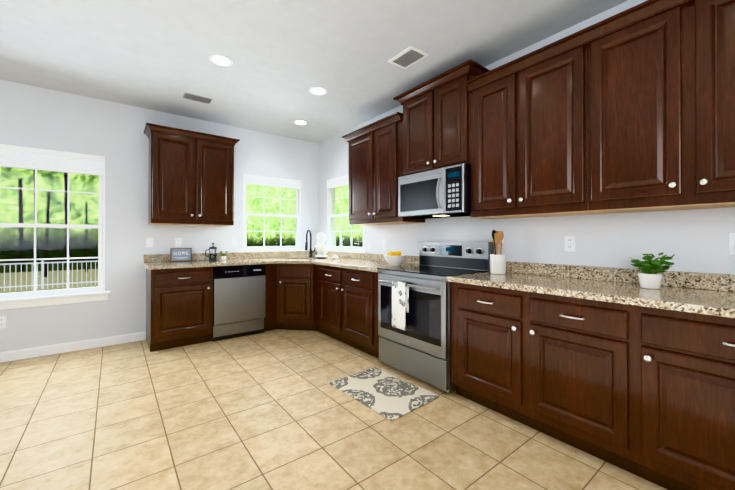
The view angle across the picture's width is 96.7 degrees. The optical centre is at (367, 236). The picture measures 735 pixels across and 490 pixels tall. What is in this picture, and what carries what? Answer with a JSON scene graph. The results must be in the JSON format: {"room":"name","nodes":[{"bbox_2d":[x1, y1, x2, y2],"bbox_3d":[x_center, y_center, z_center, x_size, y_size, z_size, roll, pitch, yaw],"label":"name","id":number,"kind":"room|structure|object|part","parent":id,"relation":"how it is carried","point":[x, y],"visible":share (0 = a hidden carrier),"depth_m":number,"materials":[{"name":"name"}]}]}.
{"room":"kitchen","nodes":[
{"label":"kitchen","id":0,"kind":"room"},
{"bbox_2d":[0,79,318,351],"bbox_3d":[-3.292,-0.155,3.466,6.520,2.740,0.160,0,0,-38],"label":"wall","id":1,"kind":"structure","parent":0,"point":[50,119],"depth_m":3.74,"materials":[{"name":"white paint"}]},
{"bbox_2d":[0,316,5,328],"bbox_3d":[-3.544,0.829,3.159,0.070,0.114,0.007,0,0,-38],"label":"electrical outlet plate","id":2,"kind":"object","parent":1,"relation":"attached to","point":[2,319],"depth_m":3.17,"materials":[{"name":"white plastic"}]},
{"bbox_2d":[0,144,110,309],"bbox_3d":[-3.301,-0.098,3.425,0.965,1.605,0.195,0,0,-38],"label":"window","id":3,"kind":"structure","parent":1,"relation":"in","point":[25,302],"depth_m":3.44,"materials":[{"name":"white wood"}]},
{"bbox_3d":[-3.297,-0.136,3.420,0.817,1.480,0.058,0,0,-38],"label":"big window sash","id":4,"kind":"part","parent":3,"relation":"part of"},
{"bbox_2d":[0,149,104,175],"bbox_3d":[-3.277,-0.766,3.397,0.853,0.168,0.044,0,0,-38],"label":"window blind","id":5,"kind":"object","parent":3,"relation":"attached to","point":[33,161],"visible":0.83,"depth_m":3.38,"materials":[{"name":"fabric"}]},
{"bbox_3d":[-3.277,-0.874,3.398,0.857,0.048,0.052,0,0,-38],"label":"big window blind rail","id":6,"kind":"part","parent":3,"relation":"part of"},
{"bbox_2d":[0,331,145,362],"bbox_3d":[-4.155,1.163,2.680,3.878,0.098,0.013,0,0,-38],"label":"baseboard","id":7,"kind":"structure","parent":1,"relation":"attached to","point":[13,355],"depth_m":3.45,"materials":[{"name":"white wood"}]},
{"bbox_2d":[146,238,152,246],"bbox_3d":[-2.596,0.067,3.898,0.070,0.114,0.009,0,0,-38],"label":"electrical outlet plate","id":8,"kind":"object","parent":1,"relation":"attached to","point":[149,241],"depth_m":3.90,"materials":[{"name":"white plastic"}]},
{"bbox_2d":[175,238,181,246],"bbox_3d":[-2.360,0.067,4.083,0.070,0.114,0.007,0,0,-38],"label":"electrical outlet plate","id":9,"kind":"object","parent":1,"relation":"attached to","point":[178,241],"depth_m":4.08,"materials":[{"name":"white plastic"}]},
{"bbox_2d":[147,124,234,225],"bbox_3d":[-2.152,-0.695,4.030,0.888,1.085,0.348,0,0,-38],"label":"upper cabinet","id":10,"kind":"object","parent":1,"relation":"attached to","point":[191,174],"depth_m":3.86,"materials":[{"name":"brown wood"}]},
{"bbox_2d":[144,250,315,261],"bbox_3d":[-1.722,0.260,4.567,2.322,0.091,0.020,0,0,-38],"label":"backsplash","id":11,"kind":"structure","parent":1,"relation":"attached to","point":[281,254],"depth_m":4.58,"materials":[{"name":"beige stone"}]},
{"bbox_2d":[239,174,304,252],"bbox_3d":[-1.428,-0.333,4.891,0.990,1.101,0.180,0,0,-38],"label":"sink window","id":12,"kind":"structure","parent":1,"relation":"in","point":[263,181],"depth_m":4.85,"materials":[{"name":"white wood"}]},
{"bbox_3d":[-1.419,-0.342,4.880,0.770,0.963,0.034,0,0,-38],"label":"glass","id":13,"kind":"part","parent":12,"relation":"part of","materials":[{"name":"clear glass"}]},
{"bbox_3d":[-1.419,-0.336,4.880,0.842,1.047,0.058,0,0,-38],"label":"sash","id":14,"kind":"part","parent":12,"relation":"part of","materials":[{"name":"white"}]},
{"bbox_2d":[243,177,300,188],"bbox_3d":[-1.400,-0.790,4.856,0.878,0.088,0.044,0,0,-38],"label":"blind","id":15,"kind":"object","parent":12,"relation":"attached to","point":[261,181],"depth_m":4.83,"materials":[{"name":"fabric"}]},
{"bbox_3d":[-1.400,-0.858,4.857,0.882,0.048,0.052,0,0,-38],"label":"blind rail","id":16,"kind":"part","parent":12,"relation":"part of","materials":[{"name":"white"}]},
{"bbox_2d":[0,0,627,143],"bbox_3d":[-0.727,-1.600,0.173,6.520,0.120,8.520,0,0,-38],"label":"ceiling","id":17,"kind":"structure","parent":0,"point":[284,56],"depth_m":2.65,"materials":[{"name":"paint"}]},
{"bbox_2d":[183,93,212,103],"bbox_3d":[-1.866,-1.518,3.593,0.270,0.011,0.150,0,0,-38],"label":"ceiling vent","id":18,"kind":"object","parent":17,"relation":"in","point":[197,98],"visible":0.98,"depth_m":3.58,"materials":[{"name":"grey metal"}]},
{"bbox_2d":[209,54,232,66],"bbox_3d":[-1.266,-1.524,2.830,0.190,0.007,0.190,0,0,-38],"label":"recessed light","id":19,"kind":"object","parent":17,"relation":"in","point":[220,60],"visible":1,"depth_m":2.83,"materials":[{"name":"white plastic"}]},
{"bbox_2d":[293,120,307,124],"bbox_3d":[-0.888,-1.517,4.346,0.190,0.007,0.190,0,0,-38],"label":"recessed light","id":20,"kind":"object","parent":17,"relation":"in","point":[299,122],"visible":0.98,"depth_m":4.34,"materials":[{"name":"white plastic"}]},
{"bbox_2d":[309,87,327,94],"bbox_3d":[-0.512,-1.521,3.416,0.190,0.007,0.190,0,0,-38],"label":"recessed light","id":21,"kind":"object","parent":17,"relation":"in","point":[318,91],"visible":1,"depth_m":3.42,"materials":[{"name":"white plastic"}]},
{"bbox_2d":[388,46,428,68],"bbox_3d":[0.346,-1.522,2.792,0.210,0.011,0.290,0,0,-38],"label":"ceiling vent","id":22,"kind":"object","parent":17,"relation":"in","point":[408,57],"visible":1,"depth_m":2.77,"materials":[{"name":"white metal"}]},
{"bbox_2d":[0,329,667,489],"bbox_3d":[-0.727,1.260,0.160,6.520,0.120,8.520,0,0,-38],"label":"floor","id":23,"kind":"structure","parent":0,"point":[271,410],"depth_m":2.03,"materials":[{"name":"tile"}]},
{"bbox_2d":[146,270,212,351],"bbox_3d":[-2.195,0.779,3.813,0.602,0.876,0.626,0,0,-38],"label":"base cabinet","id":24,"kind":"object","parent":23,"relation":"on","point":[174,318],"depth_m":3.56,"materials":[{"name":"brown wood"}]},
{"bbox_2d":[212,264,265,341],"bbox_3d":[-1.714,0.781,4.186,0.608,0.874,0.629,0,0,-38],"label":"dishwasher","id":25,"kind":"object","parent":23,"relation":"on","point":[239,300],"visible":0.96,"depth_m":3.93,"materials":[{"name":"silver metal"}]},
{"bbox_2d":[264,270,380,357],"bbox_3d":[-0.527,0.780,4.057,1.099,0.876,2.287,0,0,-38],"label":"base cabinet","id":26,"kind":"object","parent":23,"relation":"on","point":[344,308],"depth_m":3.79,"materials":[{"name":"brown wood"}]},
{"bbox_2d":[144,254,411,289],"bbox_3d":[-1.018,0.321,3.677,2.342,0.037,2.288,0,0,-38],"label":"countertop","id":27,"kind":"structure","parent":26,"relation":"on","point":[174,275],"depth_m":3.76,"materials":[{"name":"beige stone"}]},
{"bbox_2d":[170,248,191,261],"bbox_3d":[-2.300,0.220,4.038,0.230,0.165,0.027,0,0,-38],"label":"home sign","id":28,"kind":"object","parent":27,"relation":"on","point":[180,254],"visible":0.98,"depth_m":4.02,"materials":[{"name":"grey wood"}]},
{"bbox_2d":[205,243,216,260],"bbox_3d":[-1.994,0.190,4.169,0.145,0.226,0.100,0,0,-38],"label":"press","id":29,"kind":"object","parent":27,"relation":"on","point":[212,256],"visible":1,"depth_m":4.14,"materials":[{"name":"black glass"}]},
{"bbox_2d":[219,251,227,259],"bbox_3d":[-1.887,0.245,4.281,0.108,0.116,0.085,0,0,-38],"label":"succulent pot","id":30,"kind":"object","parent":27,"relation":"on","point":[222,256],"visible":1,"depth_m":4.25,"materials":[{"name":"white ceramic"}]},
{"bbox_2d":[305,230,315,257],"bbox_3d":[-0.848,0.099,4.795,0.233,0.412,0.203,0,0,-38],"label":"faucet","id":31,"kind":"object","parent":27,"relation":"on","point":[310,249],"visible":1,"depth_m":4.86,"materials":[{"name":"black metal"}]},
{"bbox_2d":[315,232,329,257],"bbox_3d":[-0.670,0.120,4.720,0.225,0.370,0.329,0,0,-38],"label":"stand mixer","id":32,"kind":"object","parent":27,"relation":"on","point":[322,249],"visible":1,"depth_m":4.61,"materials":[{"name":"white plastic"}]},
{"bbox_2d":[315,245,329,254],"bbox_3d":[-0.641,0.186,4.660,0.198,0.135,0.200,0,0,-38],"label":"bowl","id":33,"kind":"object","parent":32,"relation":"on","point":[321,249],"depth_m":4.58,"materials":[{"name":"white ceramic"}]},
{"bbox_2d":[383,251,406,265],"bbox_3d":[0.287,0.224,3.422,0.244,0.151,0.244,0,0,-38],"label":"fruit bowl","id":34,"kind":"object","parent":27,"relation":"on","point":[396,258],"visible":1,"depth_m":3.35,"materials":[{"name":"white ceramic"}]},
{"bbox_2d":[329,367,439,420],"bbox_3d":[0.112,1.206,2.585,0.546,0.008,0.764,0,0,-38],"label":"mat","id":35,"kind":"object","parent":23,"relation":"on","point":[390,397],"visible":1,"depth_m":2.53,"materials":[{"name":"beige fabric"}]},
{"bbox_2d":[377,241,493,393],"bbox_3d":[0.571,0.629,2.951,0.723,1.168,0.802,0,0,-38],"label":"range","id":36,"kind":"object","parent":23,"relation":"on","point":[414,319],"visible":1,"depth_m":2.75,"materials":[{"name":"silver metal"}]},
{"bbox_2d":[392,281,408,329],"bbox_3d":[0.277,0.576,2.776,0.044,0.393,0.165,0,0,-38],"label":"towel","id":37,"kind":"object","parent":36,"relation":"hanging from","point":[400,290],"depth_m":2.75,"materials":[{"name":"white fabric"}]},
{"bbox_3d":[0.318,0.400,2.755,0.060,0.022,0.685,0,0,-38],"label":"handle","id":38,"kind":"part","parent":36,"relation":"part of","materials":[{"name":"silver metal"}]},
{"bbox_3d":[0.362,0.751,2.788,0.057,0.822,0.794,0,0,-38],"label":"door","id":39,"kind":"part","parent":36,"relation":"part of","materials":[{"name":"silver metal"}]},
{"bbox_2d":[450,282,627,470],"bbox_3d":[1.200,0.772,2.219,0.627,0.876,1.115,0,0,-38],"label":"base cabinet","id":40,"kind":"object","parent":23,"relation":"on","point":[621,368],"depth_m":1.91,"materials":[{"name":"brown wood"}]},
{"bbox_2d":[446,272,734,317],"bbox_3d":[1.627,0.312,1.653,0.649,0.037,2.542,0,0,-38],"label":"countertop","id":41,"kind":"structure","parent":40,"relation":"on","point":[714,303],"depth_m":1.78,"materials":[{"name":"beige stone"}]},
{"bbox_2d":[490,230,505,273],"bbox_3d":[1.056,0.119,2.646,0.128,0.355,0.128,0,0,-38],"label":"utensil crock","id":42,"kind":"object","parent":41,"relation":"on","point":[497,263],"visible":1,"depth_m":2.61,"materials":[{"name":"white ceramic"}]},
{"bbox_2d":[630,252,674,288],"bbox_3d":[1.635,0.189,1.883,0.199,0.206,0.205,0,0,-38],"label":"potted plant","id":43,"kind":"object","parent":41,"relation":"on","point":[649,277],"visible":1,"depth_m":1.85,"materials":[{"name":"green plant"}]},
{"bbox_3d":[1.618,0.251,1.873,0.112,0.084,0.112,0,0,-38],"label":"pot","id":44,"kind":"part","parent":43,"relation":"part of","materials":[{"name":"white ceramic"}]},
{"bbox_2d":[628,306,734,489],"bbox_3d":[1.758,0.768,1.501,0.627,0.876,0.704,0,0,-38],"label":"base cabinet","id":45,"kind":"object","parent":23,"relation":"on","point":[681,367],"depth_m":1.46,"materials":[{"name":"brown wood"}]},
{"bbox_2d":[318,0,734,274],"bbox_3d":[1.784,-0.161,2.118,0.160,2.740,8.200,0,0,-38],"label":"wall","id":46,"kind":"structure","parent":0,"point":[694,240],"depth_m":2.35,"materials":[{"name":"white paint"}]},
{"bbox_2d":[327,174,366,252],"bbox_3d":[-0.287,-0.334,4.751,0.180,1.101,1.060,0,0,-38],"label":"window","id":47,"kind":"structure","parent":46,"relation":"in","point":[333,184],"depth_m":4.97,"materials":[{"name":"white wood"}]},
{"bbox_2d":[327,178,348,188],"bbox_3d":[-0.324,-0.790,4.725,0.044,0.088,0.948,0,0,-38],"label":"blind","id":48,"kind":"object","parent":47,"relation":"attached to","point":[338,182],"depth_m":4.85,"materials":[{"name":"fabric"}]},
{"bbox_3d":[-0.324,-0.858,4.725,0.052,0.048,0.952,0,0,-38],"label":"blind rail","id":49,"kind":"part","parent":47,"relation":"part of","materials":[{"name":"white"}]},
{"bbox_2d":[347,124,378,225],"bbox_3d":[0.044,-0.696,3.941,0.347,1.085,0.498,0,0,-38],"label":"upper cabinet","id":50,"kind":"object","parent":46,"relation":"attached to","point":[359,186],"depth_m":3.83,"materials":[{"name":"brown wood"}]},
{"bbox_2d":[382,239,385,248],"bbox_3d":[0.201,0.087,4.015,0.009,0.114,0.070,0,0,-38],"label":"electrical outlet plate","id":51,"kind":"object","parent":46,"relation":"attached to","point":[383,240],"depth_m":4.01,"materials":[{"name":"white plastic"}]},
{"bbox_2d":[371,112,424,223],"bbox_3d":[0.337,-0.697,3.565,0.347,1.085,0.456,0,0,-38],"label":"upper cabinet","id":52,"kind":"object","parent":46,"relation":"attached to","point":[386,135],"depth_m":3.46,"materials":[{"name":"brown wood"}]},
{"bbox_2d":[399,60,482,175],"bbox_3d":[0.720,-0.998,3.074,0.347,0.799,0.789,0,0,-38],"label":"upper cabinet","id":53,"kind":"object","parent":46,"relation":"attached to","point":[437,113],"depth_m":2.90,"materials":[{"name":"brown wood"}]},
{"bbox_2d":[398,163,470,218],"bbox_3d":[0.674,-0.394,3.039,0.458,0.402,0.772,0,0,-38],"label":"over-the-range microwave","id":54,"kind":"object","parent":53,"relation":"attached to","point":[444,192],"visible":0.92,"depth_m":2.86,"materials":[{"name":"silver metal"}]},
{"bbox_3d":[0.607,-0.376,2.795,0.052,0.267,0.020,0,0,-38],"label":"handle","id":55,"kind":"part","parent":54,"relation":"part of","materials":[{"name":"silver metal"}]},
{"bbox_2d":[471,60,530,218],"bbox_3d":[1.084,-0.702,2.604,0.347,1.085,0.395,0,0,-38],"label":"upper cabinet","id":56,"kind":"object","parent":46,"relation":"attached to","point":[492,93],"depth_m":2.49,"materials":[{"name":"brown wood"}]},
{"bbox_2d":[316,251,734,289],"bbox_3d":[0.926,0.253,3.068,0.020,0.091,5.636,0,0,-38],"label":"backsplash","id":57,"kind":"structure","parent":46,"relation":"attached to","point":[698,281],"depth_m":2.20,"materials":[{"name":"beige stone"}]},
{"bbox_2d":[515,32,590,216],"bbox_3d":[1.340,-0.703,2.275,0.347,1.085,0.439,0,0,-38],"label":"upper cabinet","id":58,"kind":"object","parent":46,"relation":"attached to","point":[549,81],"depth_m":2.16,"materials":[{"name":"brown wood"}]},
{"bbox_2d":[564,236,574,251],"bbox_3d":[1.472,0.050,2.381,0.007,0.114,0.070,0,0,-38],"label":"electrical outlet plate","id":59,"kind":"object","parent":46,"relation":"attached to","point":[569,243],"depth_m":2.38,"materials":[{"name":"white plastic"}]},
{"bbox_2d":[583,0,734,213],"bbox_3d":[1.745,-0.706,1.754,0.347,1.085,0.881,0,0,-38],"label":"upper cabinet","id":60,"kind":"object","parent":46,"relation":"attached to","point":[632,109],"depth_m":1.73,"materials":[{"name":"brown wood"}]},
{"bbox_2d":[729,233,734,254],"bbox_3d":[1.963,0.037,1.731,0.029,0.114,0.070,0,0,-38],"label":"electrical outlet plate","id":61,"kind":"object","parent":46,"relation":"attached to","point":[731,235],"depth_m":1.75,"materials":[{"name":"white plastic"}]},
{"label":"outside","id":62,"kind":"structure","parent":0,"visible":0},
{"bbox_2d":[0,262,102,272],"bbox_3d":[-6.932,1.919,13.192,120.000,0.001,100.000,0,0,-38],"label":"ground","id":63,"kind":"structure","parent":62,"point":[91,265],"depth_m":20.87,"materials":[{"name":"green plant"}]},
{"bbox_2d":[0,260,102,290],"bbox_3d":[-12.121,1.382,11.694,22.035,1.060,0.040,0,0,-38],"label":"fence","id":64,"kind":"object","parent":63,"relation":"on","point":[42,284],"depth_m":11.92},
{"bbox_2d":[18,170,102,276],"bbox_3d":[-7.684,-1.675,9.430,59.966,7.170,37.203,0,0,-38],"label":"trunks","id":65,"kind":"object","parent":63,"relation":"on","point":[21,234],"depth_m":18.47,"materials":[{"name":"black plant"}]},
{"bbox_2d":[0,269,102,293],"bbox_3d":[-14.607,1.892,11.660,34.000,0.001,15.000,0,0,-38],"label":"lawn","id":66,"kind":"structure","parent":62,"point":[90,275],"depth_m":14.28,"materials":[{"name":"green plant"}]},
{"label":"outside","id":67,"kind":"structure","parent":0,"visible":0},
{"bbox_2d":[0,167,362,263],"bbox_3d":[-4.743,-12.790,2.294,90.000,32.000,80.000,0,0,-38],"label":"woodland","id":68,"kind":"object","parent":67,"point":[9,201],"depth_m":25.93,"materials":[{"name":"green plant"}]}
]}

